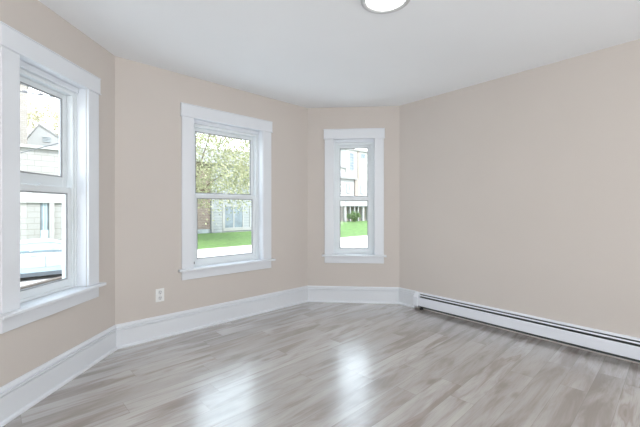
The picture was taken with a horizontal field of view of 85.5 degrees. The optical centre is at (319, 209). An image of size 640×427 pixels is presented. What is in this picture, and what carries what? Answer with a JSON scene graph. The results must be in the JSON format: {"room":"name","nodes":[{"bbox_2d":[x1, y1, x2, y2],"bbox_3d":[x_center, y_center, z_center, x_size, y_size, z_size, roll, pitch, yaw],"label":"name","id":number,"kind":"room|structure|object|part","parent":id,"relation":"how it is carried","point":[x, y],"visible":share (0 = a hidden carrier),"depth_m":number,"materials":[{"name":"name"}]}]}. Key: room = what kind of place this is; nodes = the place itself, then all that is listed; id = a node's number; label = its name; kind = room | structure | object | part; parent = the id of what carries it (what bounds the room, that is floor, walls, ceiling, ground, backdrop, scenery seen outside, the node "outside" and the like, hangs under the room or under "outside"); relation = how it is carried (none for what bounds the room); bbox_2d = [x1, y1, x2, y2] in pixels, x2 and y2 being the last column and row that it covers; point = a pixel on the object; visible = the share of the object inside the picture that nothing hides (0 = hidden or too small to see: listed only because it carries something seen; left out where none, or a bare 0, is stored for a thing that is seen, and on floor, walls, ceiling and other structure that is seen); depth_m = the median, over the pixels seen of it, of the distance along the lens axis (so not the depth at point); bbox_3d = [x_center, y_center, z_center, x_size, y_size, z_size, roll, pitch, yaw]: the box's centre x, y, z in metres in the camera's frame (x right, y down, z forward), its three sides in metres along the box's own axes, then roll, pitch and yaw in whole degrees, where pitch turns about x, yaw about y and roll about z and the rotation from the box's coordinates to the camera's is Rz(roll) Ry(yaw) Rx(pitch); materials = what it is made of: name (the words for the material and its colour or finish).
{"room":"empty living room","nodes":[
{"label":"empty living room","id":0,"kind":"room"},
{"bbox_2d":[0,0,114,386],"bbox_3d":[-1.957,-0.064,0.839,0.190,2.600,4.475,0,0,1],"label":"wall","id":1,"kind":"structure","parent":0,"point":[24,348],"depth_m":2.60,"materials":[{"name":"beige paint"}]},
{"bbox_2d":[0,21,105,333],"bbox_3d":[-1.953,-0.182,2.405,0.377,1.784,0.920,0,0,0],"label":"window","id":2,"kind":"structure","parent":1,"relation":"in","point":[25,61],"depth_m":2.44,"materials":[{"name":"white paint"}]},
{"bbox_3d":[-1.830,-0.176,2.041,0.021,1.549,0.122,0,0,1],"label":"casing","id":3,"kind":"part","parent":2,"relation":"part of","materials":[{"name":"white paint"}]},
{"bbox_3d":[-1.976,-0.522,2.408,0.032,0.717,0.531,0,0,1],"label":"sash","id":4,"kind":"part","parent":2,"relation":"part of","materials":[{"name":"white plastic"}]},
{"bbox_3d":[-1.935,0.205,2.408,0.030,0.746,0.531,0,0,1],"label":"sash","id":5,"kind":"part","parent":2,"relation":"part of","materials":[{"name":"white plastic"}]},
{"bbox_3d":[-1.952,-0.155,2.408,0.095,1.506,0.599,0,0,1],"label":"frame","id":6,"kind":"part","parent":2,"relation":"part of","materials":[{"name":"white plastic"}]},
{"bbox_3d":[-1.817,-0.177,2.770,0.021,1.549,0.122,0,0,1],"label":"casing","id":7,"kind":"part","parent":2,"relation":"part of","materials":[{"name":"white paint"}]},
{"bbox_2d":[0,325,117,426],"bbox_3d":[-1.845,1.130,0.839,0.034,0.212,4.475,0,0,1],"label":"baseboard","id":8,"kind":"structure","parent":1,"relation":"attached to","point":[19,395],"depth_m":2.34,"materials":[{"name":"white paint"}]},
{"bbox_2d":[115,56,307,324],"bbox_3d":[-1.061,-0.069,3.937,2.293,2.600,0.190,0,0,-44],"label":"wall","id":9,"kind":"structure","parent":0,"point":[148,240],"depth_m":3.40,"materials":[{"name":"beige paint"}]},
{"bbox_2d":[156,288,163,301],"bbox_3d":[-1.542,0.821,3.337,0.080,0.126,0.011,0,0,-44],"label":"wall outlet","id":10,"kind":"object","parent":9,"relation":"attached to","point":[159,292],"visible":1,"depth_m":3.33,"materials":[{"name":"white plastic"}]},
{"bbox_2d":[116,285,307,348],"bbox_3d":[-0.984,1.125,3.858,2.293,0.212,0.034,0,0,-44],"label":"baseboard","id":11,"kind":"structure","parent":9,"relation":"attached to","point":[136,332],"depth_m":3.62,"materials":[{"name":"white paint"}]},
{"bbox_2d":[178,102,275,279],"bbox_3d":[-1.073,-0.184,3.938,1.162,1.784,0.332,0,0,-44],"label":"window","id":12,"kind":"structure","parent":9,"relation":"in","point":[194,118],"depth_m":3.88,"materials":[{"name":"white paint"}]},
{"bbox_3d":[-1.344,-0.178,3.519,0.122,1.549,0.021,0,0,-44],"label":"casing","id":13,"kind":"part","parent":12,"relation":"part of","materials":[{"name":"white paint"}]},
{"bbox_3d":[-1.099,-0.507,3.965,0.774,0.752,0.032,0,0,-44],"label":"sash","id":14,"kind":"part","parent":12,"relation":"part of","materials":[{"name":"white plastic"}]},
{"bbox_3d":[-1.071,0.203,3.936,0.774,0.746,0.030,0,0,-44],"label":"sash","id":15,"kind":"part","parent":12,"relation":"part of","materials":[{"name":"white plastic"}]},
{"bbox_3d":[-1.082,-0.158,3.948,0.842,1.506,0.095,0,0,-44],"label":"frame","id":16,"kind":"part","parent":12,"relation":"part of","materials":[{"name":"white plastic"}]},
{"bbox_3d":[-0.643,-0.179,4.192,0.122,1.549,0.021,0,0,-44],"label":"casing","id":17,"kind":"part","parent":12,"relation":"part of","materials":[{"name":"white paint"}]},
{"bbox_2d":[3,302,639,426],"bbox_3d":[1.160,1.295,1.629,6.143,0.120,6.118,0,0,0],"label":"floor","id":18,"kind":"structure","parent":0,"point":[308,364],"depth_m":2.53,"materials":[{"name":"grey wood"}]},
{"bbox_2d":[38,0,639,107],"bbox_3d":[1.154,-1.440,1.632,6.150,0.150,6.113,0,0,0],"label":"ceiling","id":19,"kind":"structure","parent":0,"point":[303,53],"depth_m":2.79,"materials":[{"name":"paint"}]},
{"bbox_2d":[361,0,409,13],"bbox_3d":[0.425,-1.359,2.236,0.324,0.014,0.324,0,0,0],"label":"recessed light","id":20,"kind":"object","parent":19,"relation":"in","point":[373,6],"visible":1,"depth_m":2.30,"materials":[{"name":"white plastic"}]},
{"bbox_2d":[366,0,404,10],"bbox_3d":[0.425,-1.360,2.236,0.252,0.010,0.252,0,0,0],"label":"diffuser","id":21,"kind":"object","parent":20,"relation":"attached to","point":[371,5],"depth_m":2.30,"materials":[{"name":"white plastic"}]},
{"bbox_2d":[308,106,398,286],"bbox_3d":[0.447,-0.070,4.705,1.218,2.600,0.190,0,0,5],"label":"wall","id":22,"kind":"structure","parent":0,"point":[320,273],"depth_m":4.61,"materials":[{"name":"beige paint"}]},
{"bbox_2d":[308,286,398,303],"bbox_3d":[0.438,1.124,4.595,1.218,0.212,0.034,0,0,5],"label":"baseboard","id":23,"kind":"structure","parent":22,"relation":"attached to","point":[334,294],"depth_m":4.59,"materials":[{"name":"white paint"}]},
{"bbox_2d":[322,128,386,263],"bbox_3d":[0.461,-0.185,4.713,0.852,1.784,0.332,0,0,5],"label":"window","id":24,"kind":"structure","parent":22,"relation":"in","point":[371,139],"depth_m":4.62,"materials":[{"name":"white paint"}]},
{"bbox_3d":[0.122,-0.180,4.627,0.122,1.549,0.021,0,0,5],"label":"casing","id":25,"kind":"part","parent":24,"relation":"part of","materials":[{"name":"white paint"}]},
{"bbox_3d":[0.464,-0.508,4.750,0.464,0.752,0.032,0,0,5],"label":"sash","id":26,"kind":"part","parent":24,"relation":"part of","materials":[{"name":"white plastic"}]},
{"bbox_3d":[0.461,0.201,4.710,0.464,0.746,0.030,0,0,5],"label":"sash","id":27,"kind":"part","parent":24,"relation":"part of","materials":[{"name":"white plastic"}]},
{"bbox_3d":[0.462,-0.159,4.726,0.532,1.506,0.095,0,0,5],"label":"frame","id":28,"kind":"part","parent":24,"relation":"part of","materials":[{"name":"white plastic"}]},
{"bbox_3d":[0.781,-0.180,4.571,0.122,1.549,0.021,0,0,5],"label":"casing","id":29,"kind":"part","parent":24,"relation":"part of","materials":[{"name":"white paint"}]},
{"bbox_2d":[399,39,639,363],"bbox_3d":[2.696,-0.067,2.749,0.190,2.600,4.894,0,0,-40],"label":"wall","id":30,"kind":"structure","parent":0,"point":[519,192],"depth_m":3.34,"materials":[{"name":"beige paint"}]},
{"bbox_2d":[399,287,415,307],"bbox_3d":[1.116,1.125,4.451,0.034,0.212,0.258,0,0,-40],"label":"baseboard","id":31,"kind":"structure","parent":30,"relation":"attached to","point":[405,295],"depth_m":4.45,"materials":[{"name":"white paint"}]},
{"bbox_2d":[413,291,639,362],"bbox_3d":[2.184,1.128,3.158,0.067,0.208,3.088,0,0,-40],"label":"baseboard heater","id":32,"kind":"object","parent":30,"relation":"attached to","point":[605,342],"visible":1,"depth_m":3.27,"materials":[{"name":"white metal"}]},
{"label":"outside","id":33,"kind":"structure","parent":0,"visible":0},
{"bbox_2d":[198,220,366,248],"bbox_3d":[-13.184,1.992,57.067,180.000,0.810,60.000,0,0,-44],"label":"lawn","id":34,"kind":"structure","parent":33,"point":[349,228],"depth_m":31.70,"materials":[{"name":"green plant"}]},
{"bbox_2d":[20,83,28,143],"bbox_3d":[-29.793,-4.121,28.921,7.986,13.235,8.400,0,0,-44],"label":"brick building","id":35,"kind":"structure","parent":34,"relation":"on","point":[23,96],"depth_m":28.52,"materials":[{"name":"white brick"}]},
{"bbox_2d":[20,144,61,239],"bbox_3d":[-19.909,-0.759,23.131,9.593,6.527,5.450,0,0,-44],"label":"stone house","id":36,"kind":"structure","parent":34,"relation":"on","point":[40,213],"depth_m":21.83,"materials":[{"name":"white paint"}]},
{"bbox_3d":[-17.582,0.422,22.088,0.400,1.714,0.060,0,0,-44],"label":"door","id":37,"kind":"part","parent":36,"relation":"part of","materials":[{"name":"white"}]},
{"bbox_3d":[-17.568,1.587,22.075,0.400,0.616,0.100,0,0,-44],"label":"door panel","id":38,"kind":"part","parent":36,"relation":"part of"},
{"bbox_2d":[43,203,46,229],"bbox_3d":[-17.539,0.422,22.066,0.208,1.714,0.030,0,0,-44],"label":"curtain","id":39,"kind":"object","parent":36,"relation":"hanging from","point":[44,204],"depth_m":22.07,"materials":[{"name":"white fabric"}]},
{"bbox_2d":[27,98,58,135],"bbox_3d":[-36.375,-6.301,46.431,8.209,17.552,7.899,0,0,0],"label":"tree","id":40,"kind":"object","parent":34,"relation":"on","point":[37,116],"visible":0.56,"depth_m":45.44,"materials":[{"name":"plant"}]},
{"bbox_2d":[27,123,58,146],"bbox_3d":[-32.669,-3.441,40.992,3.666,11.840,8.640,0,0,-44],"label":"gabled house","id":41,"kind":"structure","parent":34,"relation":"on","point":[40,135],"depth_m":37.58,"materials":[{"name":"white paint"}]},
{"bbox_2d":[196,132,250,224],"bbox_3d":[-7.802,-4.793,27.237,14.489,14.567,12.142,0,0,-5],"label":"leafy tree","id":42,"kind":"object","parent":34,"relation":"on","point":[217,143],"visible":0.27,"depth_m":26.27,"materials":[{"name":"green plant"}]},
{"bbox_2d":[196,147,250,233],"bbox_3d":[-13.357,-2.326,39.846,15.051,9.535,9.000,0,0,-44],"label":"house","id":43,"kind":"structure","parent":34,"relation":"on","point":[241,221],"depth_m":37.18,"materials":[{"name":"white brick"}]},
{"bbox_3d":[-9.464,0.776,38.015,2.149,2.284,0.020,0,0,-44],"label":"pane","id":44,"kind":"part","parent":43,"relation":"part of","materials":[{"name":"glass"}]},
{"bbox_2d":[340,171,366,221],"bbox_3d":[2.627,-1.978,53.197,12.614,8.520,9.470,0,0,-44],"label":"house","id":45,"kind":"structure","parent":34,"relation":"on","point":[350,185],"depth_m":50.85,"materials":[{"name":"white paint"}]},
{"bbox_2d":[346,211,360,221],"bbox_3d":[4.603,0.837,46.549,1.858,1.652,1.884,0,0,-32],"label":"shrub","id":46,"kind":"object","parent":34,"relation":"on","point":[354,215],"visible":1,"depth_m":46.38,"materials":[{"name":"green plant"}]},
{"bbox_2d":[341,149,366,180],"bbox_3d":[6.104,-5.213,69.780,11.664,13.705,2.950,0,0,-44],"label":"apartment building","id":47,"kind":"structure","parent":34,"relation":"on","point":[353,161],"depth_m":68.95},
{"bbox_3d":[6.256,-9.535,68.333,1.080,3.234,0.020,0,0,-44],"label":"pane","id":48,"kind":"part","parent":47,"relation":"part of","materials":[{"name":"white glass"}]},
{"bbox_3d":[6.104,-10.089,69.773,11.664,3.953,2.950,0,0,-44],"label":"cornice","id":49,"kind":"part","parent":47,"relation":"part of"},
{"bbox_3d":[8.811,-8.255,70.787,0.966,2.377,0.020,0,0,-44],"label":"pane","id":50,"kind":"part","parent":47,"relation":"part of","materials":[{"name":"white glass"}]},
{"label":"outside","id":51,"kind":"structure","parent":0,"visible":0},
{"bbox_2d":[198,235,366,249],"bbox_3d":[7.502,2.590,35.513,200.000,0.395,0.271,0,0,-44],"label":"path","id":52,"kind":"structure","parent":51,"point":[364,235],"depth_m":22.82,"materials":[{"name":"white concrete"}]},
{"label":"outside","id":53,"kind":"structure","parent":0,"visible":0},
{"bbox_2d":[20,239,366,285],"bbox_3d":[15.846,2.649,26.819,200.000,0.300,20.750,0,0,-44],"label":"street","id":54,"kind":"structure","parent":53,"point":[362,243],"depth_m":19.94,"materials":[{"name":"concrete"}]},
{"bbox_2d":[20,238,61,277],"bbox_3d":[-10.529,1.799,13.114,4.440,1.440,2.040,0,0,-44],"label":"car","id":55,"kind":"object","parent":54,"relation":"on","point":[38,256],"visible":0.36,"depth_m":12.46,"materials":[{"name":"white paint"}]},
{"bbox_3d":[-10.183,1.300,12.536,2.200,0.245,0.138,0,0,-44],"label":"window trim","id":56,"kind":"part","parent":55,"relation":"part of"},
{"bbox_3d":[-9.919,2.289,12.480,2.000,0.140,0.040,0,0,-44],"label":"rocker panel","id":57,"kind":"part","parent":55,"relation":"part of","materials":[{"name":"white metal"}]},
{"bbox_3d":[-10.091,1.553,12.368,3.000,0.198,0.063,0,0,-44],"label":"belt molding","id":58,"kind":"part","parent":55,"relation":"part of","materials":[{"name":"white metal"}]},
{"bbox_2d":[198,237,366,254],"bbox_3d":[8.593,2.589,34.376,200.000,0.400,0.206,0,0,-44],"label":"kerb","id":59,"kind":"object","parent":54,"relation":"on","point":[231,250],"depth_m":21.04,"materials":[{"name":"concrete"}]},
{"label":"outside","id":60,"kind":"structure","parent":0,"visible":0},
{"bbox_2d":[20,90,54,97],"bbox_3d":[-8.815,-3.685,10.939,7.086,0.221,0.070,0,0,-44],"label":"cable","id":61,"kind":"object","parent":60,"point":[22,91],"visible":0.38,"depth_m":10.84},
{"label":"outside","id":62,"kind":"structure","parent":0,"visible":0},
{"bbox_2d":[20,143,58,152],"bbox_3d":[-9.560,-2.090,11.747,9.303,0.225,0.034,0,0,36],"label":"cable","id":63,"kind":"object","parent":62,"point":[55,143],"visible":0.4,"depth_m":11.53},
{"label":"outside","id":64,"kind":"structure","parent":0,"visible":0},
{"bbox_2d":[198,236,366,251],"bbox_3d":[8.056,2.598,34.936,200.000,0.380,1.353,0,0,-44],"label":"sidewalk","id":65,"kind":"structure","parent":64,"point":[239,247],"depth_m":21.78,"materials":[{"name":"concrete"}]}
]}

